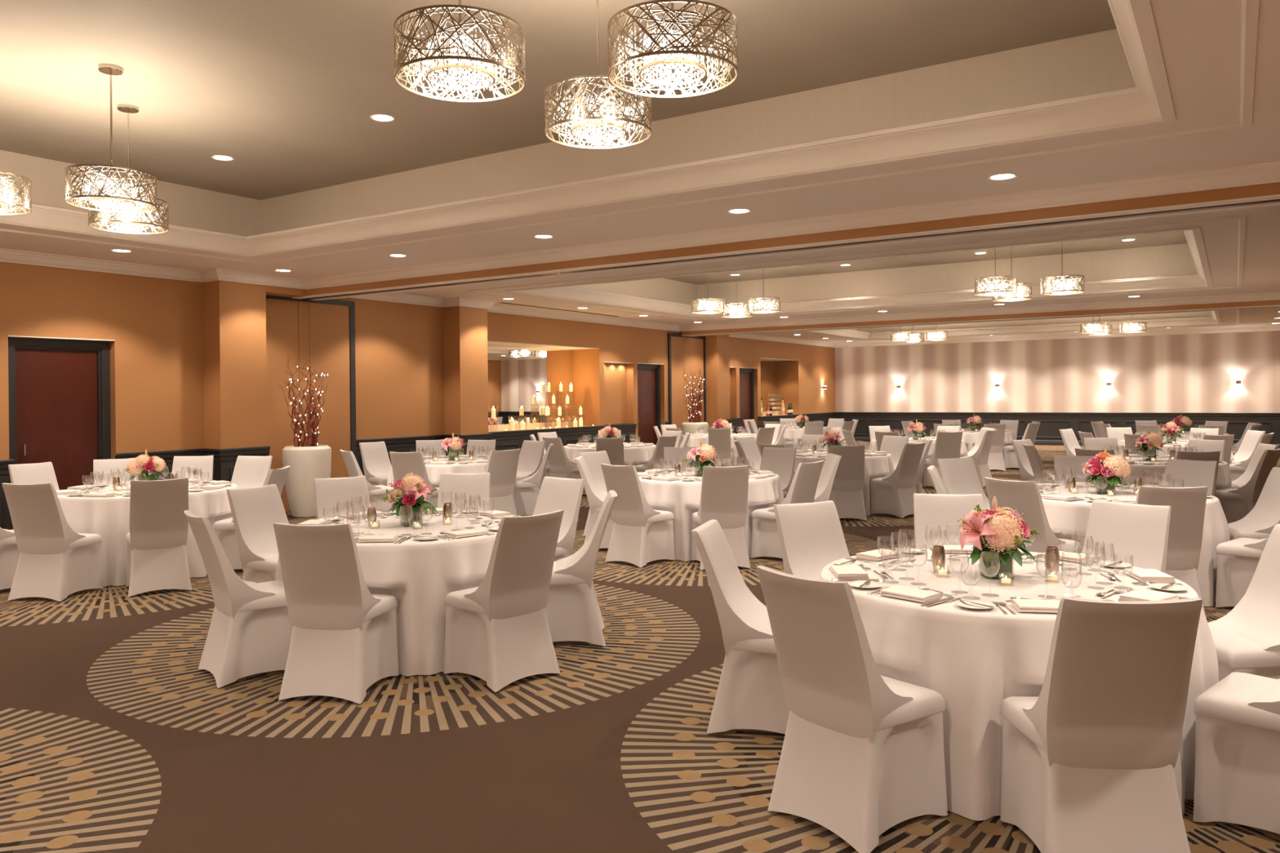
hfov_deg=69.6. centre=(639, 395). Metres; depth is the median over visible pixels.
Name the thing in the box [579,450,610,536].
banquet chair
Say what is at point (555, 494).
banquet chair
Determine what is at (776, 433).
banquet chair
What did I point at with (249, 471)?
banquet chair
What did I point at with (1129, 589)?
table knife
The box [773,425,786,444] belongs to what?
banquet chair
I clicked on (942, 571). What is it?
votive candle
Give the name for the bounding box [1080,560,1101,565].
fork
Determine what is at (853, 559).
butter knife
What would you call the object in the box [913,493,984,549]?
banquet chair
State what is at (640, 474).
folded napkin
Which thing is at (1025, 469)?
banquet chair
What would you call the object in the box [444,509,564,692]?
banquet chair
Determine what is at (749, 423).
banquet chair
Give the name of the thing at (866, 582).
butter knife
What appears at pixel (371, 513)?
cup
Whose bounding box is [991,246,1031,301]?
drum chandelier
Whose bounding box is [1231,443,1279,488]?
banquet chair
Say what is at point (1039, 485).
folded napkin
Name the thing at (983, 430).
banquet chair
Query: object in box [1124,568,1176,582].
folded napkin
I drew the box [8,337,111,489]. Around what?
door
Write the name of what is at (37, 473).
banquet chair
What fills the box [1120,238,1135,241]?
recessed light
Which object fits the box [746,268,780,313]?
drum chandelier
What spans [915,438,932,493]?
banquet chair
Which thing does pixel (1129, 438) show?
banquet chair
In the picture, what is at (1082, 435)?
banquet chair
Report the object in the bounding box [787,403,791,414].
bottle
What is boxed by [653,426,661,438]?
banquet chair
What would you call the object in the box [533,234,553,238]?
recessed light
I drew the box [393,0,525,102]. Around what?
drum chandelier
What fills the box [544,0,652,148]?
drum chandelier
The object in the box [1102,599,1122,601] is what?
fork
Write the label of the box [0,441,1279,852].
floor
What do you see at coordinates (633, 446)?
folded napkin
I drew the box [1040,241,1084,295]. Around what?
drum chandelier
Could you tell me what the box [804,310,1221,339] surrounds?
trim
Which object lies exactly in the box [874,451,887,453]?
folded napkin
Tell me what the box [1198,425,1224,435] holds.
banquet chair
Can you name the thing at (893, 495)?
banquet chair
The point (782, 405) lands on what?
bottle
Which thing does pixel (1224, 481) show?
round table
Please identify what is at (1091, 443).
banquet chair
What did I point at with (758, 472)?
folded napkin
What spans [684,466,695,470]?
folded napkin
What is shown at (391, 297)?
trim
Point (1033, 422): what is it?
banquet chair
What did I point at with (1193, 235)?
trim
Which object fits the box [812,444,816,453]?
cup
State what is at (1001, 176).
recessed light
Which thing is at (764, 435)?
banquet chair
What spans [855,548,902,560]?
folded napkin
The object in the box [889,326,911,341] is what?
drum chandelier
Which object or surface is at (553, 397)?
pillar candle
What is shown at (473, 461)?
folded napkin
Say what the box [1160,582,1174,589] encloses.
butter knife
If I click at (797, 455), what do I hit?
folded napkin
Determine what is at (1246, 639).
banquet chair
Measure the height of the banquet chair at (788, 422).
0.947 m
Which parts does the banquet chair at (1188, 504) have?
backrest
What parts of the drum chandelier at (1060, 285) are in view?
rod, lamp shade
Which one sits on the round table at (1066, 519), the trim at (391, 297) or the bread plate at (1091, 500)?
the bread plate at (1091, 500)
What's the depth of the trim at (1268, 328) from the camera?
26.89 m
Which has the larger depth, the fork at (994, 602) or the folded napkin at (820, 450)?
the folded napkin at (820, 450)
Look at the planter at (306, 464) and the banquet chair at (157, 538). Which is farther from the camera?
the planter at (306, 464)
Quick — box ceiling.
[0,0,1279,343]
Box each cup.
[112,476,119,490]
[170,474,177,479]
[366,507,377,527]
[431,451,436,460]
[442,503,452,522]
[469,450,473,459]
[674,463,680,475]
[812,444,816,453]
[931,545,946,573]
[1044,549,1059,577]
[1045,546,1059,558]
[1067,476,1075,492]
[1123,449,1128,459]
[1133,478,1142,491]
[1168,450,1175,458]
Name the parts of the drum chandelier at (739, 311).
rod, lamp shade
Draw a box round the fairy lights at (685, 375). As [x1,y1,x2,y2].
[684,374,704,417]
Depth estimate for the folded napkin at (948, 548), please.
4.77 m
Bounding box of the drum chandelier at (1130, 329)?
[1120,322,1146,333]
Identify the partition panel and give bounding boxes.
[266,298,351,512]
[671,336,703,429]
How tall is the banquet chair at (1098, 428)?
0.947 m
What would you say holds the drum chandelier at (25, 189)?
hanging from the ceiling
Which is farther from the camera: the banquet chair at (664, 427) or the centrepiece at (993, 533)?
the banquet chair at (664, 427)
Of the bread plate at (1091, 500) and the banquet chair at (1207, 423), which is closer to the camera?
the bread plate at (1091, 500)
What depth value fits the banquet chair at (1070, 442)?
15.50 m
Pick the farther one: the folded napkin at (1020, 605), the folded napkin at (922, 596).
the folded napkin at (922, 596)
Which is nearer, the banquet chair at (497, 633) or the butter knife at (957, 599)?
the butter knife at (957, 599)
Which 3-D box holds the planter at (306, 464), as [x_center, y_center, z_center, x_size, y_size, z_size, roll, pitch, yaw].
[-4.528,1.168,12.529,0.630,0.955,0.630,-1,0,33]
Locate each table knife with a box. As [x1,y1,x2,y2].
[831,578,884,580]
[831,579,884,582]
[844,557,881,564]
[847,557,885,564]
[920,596,954,606]
[925,597,960,607]
[1106,571,1124,573]
[1128,589,1187,599]
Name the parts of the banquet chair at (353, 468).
backrest, seat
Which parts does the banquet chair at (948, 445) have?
seat, backrest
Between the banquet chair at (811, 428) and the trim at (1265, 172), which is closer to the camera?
the trim at (1265, 172)
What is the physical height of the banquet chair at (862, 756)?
0.947 m
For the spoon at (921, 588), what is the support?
on the round table at (976, 660)
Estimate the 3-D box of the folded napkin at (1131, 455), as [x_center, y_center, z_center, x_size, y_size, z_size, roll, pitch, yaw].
[6.178,0.763,11.611,0.204,0.025,0.140,-1,0,7]
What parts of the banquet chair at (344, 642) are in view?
backrest, seat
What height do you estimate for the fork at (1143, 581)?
0.008 m
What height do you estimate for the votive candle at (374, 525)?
0.049 m
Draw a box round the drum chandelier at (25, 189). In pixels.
[0,170,31,215]
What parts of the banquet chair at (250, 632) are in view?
backrest, seat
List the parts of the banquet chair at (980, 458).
backrest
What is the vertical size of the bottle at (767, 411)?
0.330 m
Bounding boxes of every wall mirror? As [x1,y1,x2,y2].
[487,345,573,425]
[760,360,777,412]
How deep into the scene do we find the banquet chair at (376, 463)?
13.35 m
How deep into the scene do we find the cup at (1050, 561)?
4.13 m
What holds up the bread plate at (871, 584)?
on the round table at (976, 660)
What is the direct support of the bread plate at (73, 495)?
on the round table at (108, 517)
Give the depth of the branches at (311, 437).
12.49 m
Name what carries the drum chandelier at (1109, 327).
hanging from the ceiling
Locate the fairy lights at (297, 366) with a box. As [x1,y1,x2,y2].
[285,365,328,444]
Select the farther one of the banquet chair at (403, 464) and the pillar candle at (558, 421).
the pillar candle at (558, 421)
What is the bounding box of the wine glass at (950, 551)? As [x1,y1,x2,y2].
[949,551,968,591]
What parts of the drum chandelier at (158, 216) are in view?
rod, lamp shade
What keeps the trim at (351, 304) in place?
attached to the wall at (188, 358)
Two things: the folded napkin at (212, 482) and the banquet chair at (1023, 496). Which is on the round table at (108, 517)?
the folded napkin at (212, 482)
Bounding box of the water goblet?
[960,564,980,598]
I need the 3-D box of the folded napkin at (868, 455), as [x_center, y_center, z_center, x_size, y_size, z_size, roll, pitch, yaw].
[3.103,0.794,12.251,0.204,0.025,0.140,-1,0,-39]
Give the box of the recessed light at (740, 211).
[727,208,751,213]
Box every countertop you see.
[488,421,573,430]
[488,426,584,431]
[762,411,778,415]
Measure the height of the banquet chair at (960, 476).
0.947 m
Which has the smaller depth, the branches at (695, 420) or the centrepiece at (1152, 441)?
the centrepiece at (1152, 441)
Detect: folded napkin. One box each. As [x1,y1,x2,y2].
[56,489,76,494]
[66,484,96,489]
[82,493,115,497]
[120,480,130,484]
[188,479,199,482]
[200,484,225,489]
[208,480,231,484]
[297,519,329,524]
[347,511,383,518]
[357,534,398,542]
[422,507,453,513]
[431,461,450,464]
[444,528,485,537]
[458,454,469,457]
[471,460,488,462]
[479,510,511,517]
[573,445,588,447]
[576,442,590,444]
[629,442,643,444]
[631,444,645,447]
[637,472,648,476]
[644,468,666,472]
[651,475,676,480]
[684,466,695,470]
[748,475,768,479]
[756,471,773,474]
[795,453,812,456]
[817,448,827,451]
[830,564,868,578]
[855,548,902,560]
[864,453,882,456]
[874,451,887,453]
[879,585,942,603]
[942,545,973,553]
[1010,599,1060,613]
[1036,483,1046,487]
[1041,493,1076,500]
[1041,551,1096,563]
[1075,482,1096,486]
[1114,498,1136,503]
[1118,589,1178,601]
[1120,454,1140,457]
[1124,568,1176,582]
[1130,484,1162,487]
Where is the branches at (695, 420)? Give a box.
[682,368,706,422]
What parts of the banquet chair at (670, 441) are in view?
seat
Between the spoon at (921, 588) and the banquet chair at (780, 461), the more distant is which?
the banquet chair at (780, 461)
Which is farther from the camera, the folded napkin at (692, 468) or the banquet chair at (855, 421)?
the banquet chair at (855, 421)
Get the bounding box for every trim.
[0,0,1176,257]
[0,0,1260,264]
[0,160,1279,289]
[0,459,14,529]
[8,335,798,368]
[114,446,270,483]
[266,294,356,459]
[291,194,1279,300]
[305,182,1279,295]
[349,291,1279,331]
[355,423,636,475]
[469,216,1246,319]
[505,226,1213,318]
[667,333,706,424]
[681,299,1279,335]
[687,306,1279,336]
[690,306,1264,336]
[723,417,742,433]
[728,325,1279,347]
[757,412,1279,448]
[788,309,1240,340]
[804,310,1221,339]
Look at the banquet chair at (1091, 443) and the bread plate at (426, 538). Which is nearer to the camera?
the bread plate at (426, 538)
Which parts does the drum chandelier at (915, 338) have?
lamp shade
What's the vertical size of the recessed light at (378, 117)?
0.008 m
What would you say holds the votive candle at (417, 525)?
on the round table at (420, 575)
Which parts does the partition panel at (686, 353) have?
panel, panel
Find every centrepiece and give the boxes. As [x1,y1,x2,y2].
[124,449,168,480]
[382,471,438,526]
[440,432,466,460]
[599,423,619,438]
[684,440,716,475]
[712,417,729,428]
[795,413,808,427]
[818,429,845,453]
[906,419,926,439]
[957,495,1039,577]
[966,413,983,431]
[1080,448,1131,493]
[1133,428,1167,460]
[1157,421,1184,443]
[1172,414,1192,432]
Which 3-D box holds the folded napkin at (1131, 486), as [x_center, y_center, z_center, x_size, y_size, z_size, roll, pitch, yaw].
[4.328,0.782,7.863,0.140,0.025,0.204,-1,0,-32]
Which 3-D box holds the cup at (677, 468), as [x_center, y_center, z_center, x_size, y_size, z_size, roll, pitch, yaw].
[0.388,0.775,9.508,0.063,0.122,0.063,-1,0,33]
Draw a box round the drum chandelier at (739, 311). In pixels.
[720,271,752,317]
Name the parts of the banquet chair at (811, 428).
backrest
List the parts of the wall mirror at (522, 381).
mirror pane, mirror pane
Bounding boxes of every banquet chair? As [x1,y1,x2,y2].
[0,527,19,590]
[1,483,103,601]
[8,462,59,490]
[93,457,138,484]
[125,477,191,596]
[171,455,213,481]
[183,510,292,688]
[212,466,289,568]
[226,484,288,582]
[231,455,272,488]
[273,522,399,703]
[313,475,370,519]
[339,449,395,512]
[359,441,391,485]
[389,451,439,508]
[415,439,445,457]
[437,472,489,511]
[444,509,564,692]
[466,440,495,456]
[485,448,520,515]
[512,443,553,515]
[515,440,546,479]
[529,434,551,481]
[533,476,585,561]
[537,431,557,455]
[542,436,586,495]
[545,489,617,646]
[574,456,613,548]
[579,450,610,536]
[595,437,624,465]
[598,430,621,438]
[600,463,675,567]
[635,435,677,471]
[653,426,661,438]
[660,424,676,433]
[662,430,682,447]
[663,446,697,469]
[666,427,688,447]
[680,432,690,447]
[691,465,751,569]
[691,519,788,734]
[708,428,733,466]
[712,422,732,433]
[733,435,761,470]
[733,440,753,470]
[739,426,775,466]
[742,419,758,433]
[746,420,755,433]
[751,460,824,558]
[756,565,947,852]
[759,443,795,475]
[759,447,796,498]
[763,421,792,448]
[764,423,781,444]
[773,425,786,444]
[773,500,849,578]
[779,417,796,426]
[783,453,841,502]
[799,421,823,449]
[801,434,827,450]
[827,417,844,427]
[828,444,866,520]
[829,426,845,445]
[840,420,854,431]
[841,429,857,445]
[851,419,858,435]
[868,425,890,443]
[870,442,925,518]
[875,431,899,451]
[880,435,909,471]
[901,420,913,437]
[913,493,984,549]
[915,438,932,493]
[923,431,962,488]
[927,465,947,494]
[933,423,953,436]
[936,425,959,436]
[937,457,990,510]
[942,419,961,428]
[960,429,996,487]
[967,427,995,477]
[983,423,1005,471]
[983,477,1081,553]
[999,420,1018,439]
[1000,597,1202,852]
[1003,422,1039,468]
[1010,439,1054,481]
[1022,443,1054,483]
[1031,421,1039,444]
[1053,455,1093,484]
[1058,428,1080,456]
[1075,448,1123,484]
[1077,431,1093,448]
[1082,499,1171,573]
[1084,437,1119,456]
[1090,421,1106,437]
[1102,422,1111,437]
[1106,426,1133,441]
[1124,433,1159,456]
[1135,420,1157,432]
[1135,485,1207,618]
[1136,424,1164,439]
[1162,458,1217,496]
[1174,450,1220,496]
[1186,439,1225,460]
[1189,427,1218,439]
[1193,672,1279,834]
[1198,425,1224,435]
[1202,434,1234,468]
[1204,421,1228,433]
[1208,524,1279,681]
[1214,448,1279,524]
[1215,537,1268,607]
[1227,466,1279,540]
[1228,432,1274,480]
[1231,422,1260,448]
[1231,423,1262,455]
[1231,430,1265,463]
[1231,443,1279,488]
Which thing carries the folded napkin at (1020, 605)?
on the round table at (976, 660)
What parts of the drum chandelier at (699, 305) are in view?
rod, lamp shade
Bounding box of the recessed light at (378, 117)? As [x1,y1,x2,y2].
[369,114,395,121]
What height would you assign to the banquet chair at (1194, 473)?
0.947 m
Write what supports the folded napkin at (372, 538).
on the round table at (420, 575)
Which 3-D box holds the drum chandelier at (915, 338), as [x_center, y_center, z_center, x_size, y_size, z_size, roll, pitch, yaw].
[7.712,-1.988,26.016,0.581,1.019,0.581,-1,0,-12]
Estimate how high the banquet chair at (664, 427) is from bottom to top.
0.947 m
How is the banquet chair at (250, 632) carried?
on the floor
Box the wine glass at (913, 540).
[897,540,915,579]
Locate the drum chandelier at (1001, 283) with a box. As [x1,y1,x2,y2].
[973,247,1017,296]
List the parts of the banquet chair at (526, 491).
seat, backrest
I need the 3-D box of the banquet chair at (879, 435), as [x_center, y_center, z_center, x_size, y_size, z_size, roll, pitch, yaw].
[4.270,1.078,15.489,0.469,0.947,0.590,-1,0,40]
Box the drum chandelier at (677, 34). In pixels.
[607,0,737,97]
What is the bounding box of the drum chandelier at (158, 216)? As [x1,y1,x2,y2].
[88,103,168,234]
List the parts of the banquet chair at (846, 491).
backrest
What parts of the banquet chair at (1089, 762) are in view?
seat, backrest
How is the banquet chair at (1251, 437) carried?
on the floor
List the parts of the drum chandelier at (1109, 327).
lamp shade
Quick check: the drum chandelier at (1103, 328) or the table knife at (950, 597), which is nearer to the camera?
the table knife at (950, 597)
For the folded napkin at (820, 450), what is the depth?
13.32 m
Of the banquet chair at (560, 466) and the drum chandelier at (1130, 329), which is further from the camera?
the drum chandelier at (1130, 329)
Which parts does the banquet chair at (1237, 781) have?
seat, backrest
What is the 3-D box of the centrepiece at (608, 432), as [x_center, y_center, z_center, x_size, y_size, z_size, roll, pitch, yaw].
[-0.491,0.655,15.403,0.333,0.378,0.350,-1,0,14]
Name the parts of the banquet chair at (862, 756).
backrest, seat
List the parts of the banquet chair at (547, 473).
backrest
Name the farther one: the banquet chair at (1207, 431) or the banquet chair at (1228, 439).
the banquet chair at (1207, 431)
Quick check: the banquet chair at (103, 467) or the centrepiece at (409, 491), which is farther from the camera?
the banquet chair at (103, 467)
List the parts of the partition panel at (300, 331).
panel, panel, panel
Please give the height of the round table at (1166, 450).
0.754 m
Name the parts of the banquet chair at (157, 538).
seat, backrest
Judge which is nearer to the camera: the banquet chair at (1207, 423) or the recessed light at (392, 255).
the recessed light at (392, 255)
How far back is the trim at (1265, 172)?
9.03 m
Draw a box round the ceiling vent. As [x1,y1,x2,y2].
[502,302,619,316]
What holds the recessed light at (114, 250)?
in the ceiling
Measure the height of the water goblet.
0.141 m
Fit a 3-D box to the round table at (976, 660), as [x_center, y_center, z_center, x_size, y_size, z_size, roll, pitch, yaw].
[1.626,1.201,4.181,1.650,0.754,1.690,-1,0,9]
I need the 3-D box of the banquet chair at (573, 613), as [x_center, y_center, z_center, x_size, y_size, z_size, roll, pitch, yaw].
[-0.440,1.125,6.063,0.590,0.947,0.469,-1,0,-3]
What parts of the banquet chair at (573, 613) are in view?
seat, backrest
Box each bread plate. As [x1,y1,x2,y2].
[66,493,83,496]
[188,488,203,491]
[320,516,342,520]
[413,535,439,540]
[459,509,480,513]
[487,526,498,530]
[832,559,863,564]
[848,580,883,588]
[895,547,924,553]
[955,600,995,609]
[1041,483,1057,485]
[1084,498,1106,502]
[1097,560,1133,568]
[1148,582,1188,591]
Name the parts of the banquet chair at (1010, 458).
seat, backrest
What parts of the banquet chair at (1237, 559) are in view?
seat, backrest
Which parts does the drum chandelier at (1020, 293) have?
lamp shade, rod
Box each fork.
[866,586,888,594]
[873,570,888,579]
[888,558,911,564]
[932,591,951,596]
[991,601,1008,613]
[997,601,1016,614]
[1035,559,1073,565]
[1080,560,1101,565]
[1084,560,1106,566]
[1100,590,1125,598]
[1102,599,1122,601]
[1107,573,1122,582]
[1132,581,1181,584]
[1133,582,1182,585]
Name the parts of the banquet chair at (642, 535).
backrest, seat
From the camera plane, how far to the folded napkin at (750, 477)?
9.10 m
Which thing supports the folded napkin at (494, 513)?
on the round table at (420, 575)
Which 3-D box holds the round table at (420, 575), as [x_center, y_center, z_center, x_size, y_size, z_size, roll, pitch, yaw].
[-1.479,1.232,6.057,1.693,0.754,1.675,-1,0,33]
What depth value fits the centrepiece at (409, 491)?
5.96 m
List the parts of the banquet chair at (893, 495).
seat, backrest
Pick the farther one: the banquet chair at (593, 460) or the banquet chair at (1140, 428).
the banquet chair at (1140, 428)
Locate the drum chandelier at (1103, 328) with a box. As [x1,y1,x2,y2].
[1080,316,1106,333]
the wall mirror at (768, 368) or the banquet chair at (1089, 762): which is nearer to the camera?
the banquet chair at (1089, 762)
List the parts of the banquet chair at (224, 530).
seat, backrest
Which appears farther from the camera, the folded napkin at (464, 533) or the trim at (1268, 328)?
the trim at (1268, 328)
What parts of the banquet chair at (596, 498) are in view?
backrest, seat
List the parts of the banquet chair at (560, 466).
backrest, seat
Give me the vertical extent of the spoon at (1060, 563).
0.008 m
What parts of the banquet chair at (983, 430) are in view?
backrest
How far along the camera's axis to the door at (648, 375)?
21.30 m
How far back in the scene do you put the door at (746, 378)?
25.55 m
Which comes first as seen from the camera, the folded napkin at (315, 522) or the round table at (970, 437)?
the folded napkin at (315, 522)
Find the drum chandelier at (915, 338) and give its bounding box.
[902,325,924,342]
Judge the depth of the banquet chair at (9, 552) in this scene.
7.70 m
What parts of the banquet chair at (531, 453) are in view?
seat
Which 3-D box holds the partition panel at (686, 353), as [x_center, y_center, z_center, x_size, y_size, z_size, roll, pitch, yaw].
[1.155,0.093,22.453,0.039,2.990,1.590,-1,0,33]
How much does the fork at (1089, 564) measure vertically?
0.008 m
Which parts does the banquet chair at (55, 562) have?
backrest, seat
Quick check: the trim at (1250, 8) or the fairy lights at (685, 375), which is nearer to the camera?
the trim at (1250, 8)
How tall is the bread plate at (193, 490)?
0.010 m
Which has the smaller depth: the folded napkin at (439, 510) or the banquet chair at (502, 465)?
the folded napkin at (439, 510)
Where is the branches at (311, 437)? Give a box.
[279,355,327,446]
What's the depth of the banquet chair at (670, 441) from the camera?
14.50 m
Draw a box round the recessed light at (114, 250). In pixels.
[110,248,132,252]
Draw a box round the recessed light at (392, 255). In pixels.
[388,253,407,257]
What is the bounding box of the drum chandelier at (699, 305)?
[691,273,724,314]
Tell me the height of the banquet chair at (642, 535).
0.947 m
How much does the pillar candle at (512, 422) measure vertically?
0.232 m
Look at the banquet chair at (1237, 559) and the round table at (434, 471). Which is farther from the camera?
the round table at (434, 471)
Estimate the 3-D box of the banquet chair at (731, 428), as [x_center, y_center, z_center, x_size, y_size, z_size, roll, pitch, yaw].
[1.813,1.102,20.306,0.469,0.947,0.590,-1,0,7]
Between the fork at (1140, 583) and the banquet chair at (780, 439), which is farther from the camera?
the banquet chair at (780, 439)
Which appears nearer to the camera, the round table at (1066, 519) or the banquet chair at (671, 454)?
the round table at (1066, 519)
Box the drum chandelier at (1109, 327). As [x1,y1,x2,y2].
[1087,316,1112,335]
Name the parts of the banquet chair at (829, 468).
backrest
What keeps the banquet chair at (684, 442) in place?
on the floor
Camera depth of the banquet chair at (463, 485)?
7.75 m
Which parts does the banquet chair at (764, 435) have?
backrest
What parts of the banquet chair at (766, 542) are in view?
seat, backrest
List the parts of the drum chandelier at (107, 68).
lamp shade, rod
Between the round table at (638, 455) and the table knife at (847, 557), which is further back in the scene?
the round table at (638, 455)
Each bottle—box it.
[760,398,762,416]
[765,404,769,416]
[769,404,772,415]
[781,398,784,414]
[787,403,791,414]
[790,403,792,414]
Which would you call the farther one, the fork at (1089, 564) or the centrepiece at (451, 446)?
the centrepiece at (451, 446)
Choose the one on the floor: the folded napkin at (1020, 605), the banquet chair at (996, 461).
the banquet chair at (996, 461)
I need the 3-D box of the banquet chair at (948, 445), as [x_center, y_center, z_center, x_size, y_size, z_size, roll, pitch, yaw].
[5.037,1.070,15.275,0.469,0.947,0.590,-1,0,-7]
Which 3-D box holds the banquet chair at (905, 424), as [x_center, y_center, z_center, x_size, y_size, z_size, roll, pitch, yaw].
[6.234,1.058,20.698,0.469,0.947,0.590,-1,0,-41]
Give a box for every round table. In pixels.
[57,481,237,586]
[275,511,515,676]
[386,456,488,502]
[564,443,656,466]
[639,469,783,561]
[683,433,756,466]
[781,426,830,449]
[794,450,893,515]
[819,548,1218,821]
[868,437,968,486]
[934,429,1016,456]
[1038,484,1230,606]
[1117,440,1234,463]
[1120,456,1231,490]
[1134,431,1229,441]
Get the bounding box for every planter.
[282,444,331,517]
[681,422,708,435]
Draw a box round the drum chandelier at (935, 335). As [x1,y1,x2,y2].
[924,331,947,340]
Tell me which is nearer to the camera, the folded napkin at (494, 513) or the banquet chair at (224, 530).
the folded napkin at (494, 513)
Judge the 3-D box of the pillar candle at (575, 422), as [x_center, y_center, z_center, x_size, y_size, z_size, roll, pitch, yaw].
[-1.320,0.565,18.799,0.084,0.172,0.084,-1,0,33]
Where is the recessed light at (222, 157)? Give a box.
[211,155,234,160]
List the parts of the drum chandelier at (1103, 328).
lamp shade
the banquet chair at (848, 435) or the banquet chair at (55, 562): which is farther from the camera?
the banquet chair at (848, 435)
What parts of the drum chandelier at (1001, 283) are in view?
lamp shade, rod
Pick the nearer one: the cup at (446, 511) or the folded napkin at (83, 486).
the cup at (446, 511)
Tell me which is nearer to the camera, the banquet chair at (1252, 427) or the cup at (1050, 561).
the cup at (1050, 561)
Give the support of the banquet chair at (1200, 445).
on the floor
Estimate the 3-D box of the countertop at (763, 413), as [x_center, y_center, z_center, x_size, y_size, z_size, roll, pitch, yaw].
[3.563,0.558,27.462,0.019,0.098,2.684,-1,0,33]
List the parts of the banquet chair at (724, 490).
seat, backrest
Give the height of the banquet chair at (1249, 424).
0.947 m
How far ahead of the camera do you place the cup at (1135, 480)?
7.43 m
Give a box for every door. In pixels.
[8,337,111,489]
[637,364,660,444]
[739,368,754,432]
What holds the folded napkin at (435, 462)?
on the round table at (434, 471)
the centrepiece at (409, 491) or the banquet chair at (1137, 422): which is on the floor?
the banquet chair at (1137, 422)
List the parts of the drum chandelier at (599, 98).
rod, lamp shade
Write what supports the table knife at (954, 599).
on the round table at (976, 660)
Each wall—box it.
[0,261,835,459]
[835,330,1279,413]
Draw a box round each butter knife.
[840,559,857,564]
[858,579,870,586]
[893,547,926,551]
[957,599,994,608]
[1107,560,1123,565]
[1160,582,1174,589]
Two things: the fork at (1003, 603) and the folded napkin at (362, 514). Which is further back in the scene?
the folded napkin at (362, 514)
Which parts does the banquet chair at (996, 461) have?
backrest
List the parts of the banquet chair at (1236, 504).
seat, backrest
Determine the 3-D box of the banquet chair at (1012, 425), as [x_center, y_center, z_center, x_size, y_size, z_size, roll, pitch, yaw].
[8.147,1.039,20.576,0.590,0.947,0.469,-1,0,-42]
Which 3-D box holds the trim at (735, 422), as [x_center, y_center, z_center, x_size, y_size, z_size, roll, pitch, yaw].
[2.353,1.093,23.930,0.420,0.966,2.000,-1,0,33]
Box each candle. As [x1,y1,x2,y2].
[371,521,380,527]
[412,520,420,528]
[442,516,452,524]
[491,406,495,418]
[510,418,515,430]
[520,420,524,430]
[544,406,548,415]
[551,395,555,403]
[556,417,560,427]
[557,406,561,415]
[559,384,562,391]
[565,395,568,404]
[568,382,573,391]
[573,419,577,426]
[578,406,582,414]
[578,417,582,426]
[937,567,946,574]
[1001,574,1013,583]
[1044,569,1060,581]
[1069,486,1078,493]
[1106,488,1115,496]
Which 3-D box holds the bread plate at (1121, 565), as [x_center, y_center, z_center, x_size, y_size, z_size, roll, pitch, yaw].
[2.260,0.808,4.375,0.148,0.010,0.148,-1,0,-38]
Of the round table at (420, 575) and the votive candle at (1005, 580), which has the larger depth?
the round table at (420, 575)
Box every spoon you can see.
[880,570,894,579]
[892,558,915,564]
[918,586,957,595]
[1009,597,1053,599]
[1029,560,1065,564]
[1095,589,1114,595]
[1098,573,1116,580]
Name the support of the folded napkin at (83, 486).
on the round table at (108, 517)
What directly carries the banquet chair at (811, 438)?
on the floor
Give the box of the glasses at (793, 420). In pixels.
[779,420,1200,427]
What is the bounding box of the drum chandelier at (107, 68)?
[64,63,156,213]
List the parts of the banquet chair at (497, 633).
seat, backrest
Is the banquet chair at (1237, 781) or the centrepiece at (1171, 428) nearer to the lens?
the banquet chair at (1237, 781)
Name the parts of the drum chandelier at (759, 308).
lamp shade, rod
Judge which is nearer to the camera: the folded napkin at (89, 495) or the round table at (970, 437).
the folded napkin at (89, 495)
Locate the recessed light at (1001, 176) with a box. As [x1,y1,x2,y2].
[987,173,1017,180]
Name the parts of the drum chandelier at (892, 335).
lamp shade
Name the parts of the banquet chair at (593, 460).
backrest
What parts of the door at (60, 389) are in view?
handle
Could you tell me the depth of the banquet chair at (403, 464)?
10.99 m
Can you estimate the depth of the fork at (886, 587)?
3.86 m
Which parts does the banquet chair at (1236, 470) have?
seat, backrest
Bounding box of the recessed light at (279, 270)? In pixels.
[274,269,292,271]
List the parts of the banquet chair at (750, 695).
backrest, seat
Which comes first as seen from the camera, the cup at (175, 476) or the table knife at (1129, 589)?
the table knife at (1129, 589)
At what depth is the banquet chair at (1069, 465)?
9.13 m
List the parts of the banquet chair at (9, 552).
backrest, seat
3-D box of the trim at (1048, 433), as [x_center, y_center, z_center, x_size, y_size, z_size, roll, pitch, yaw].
[3.454,1.083,13.735,13.350,0.966,32.000,-1,0,33]
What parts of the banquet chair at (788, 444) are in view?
seat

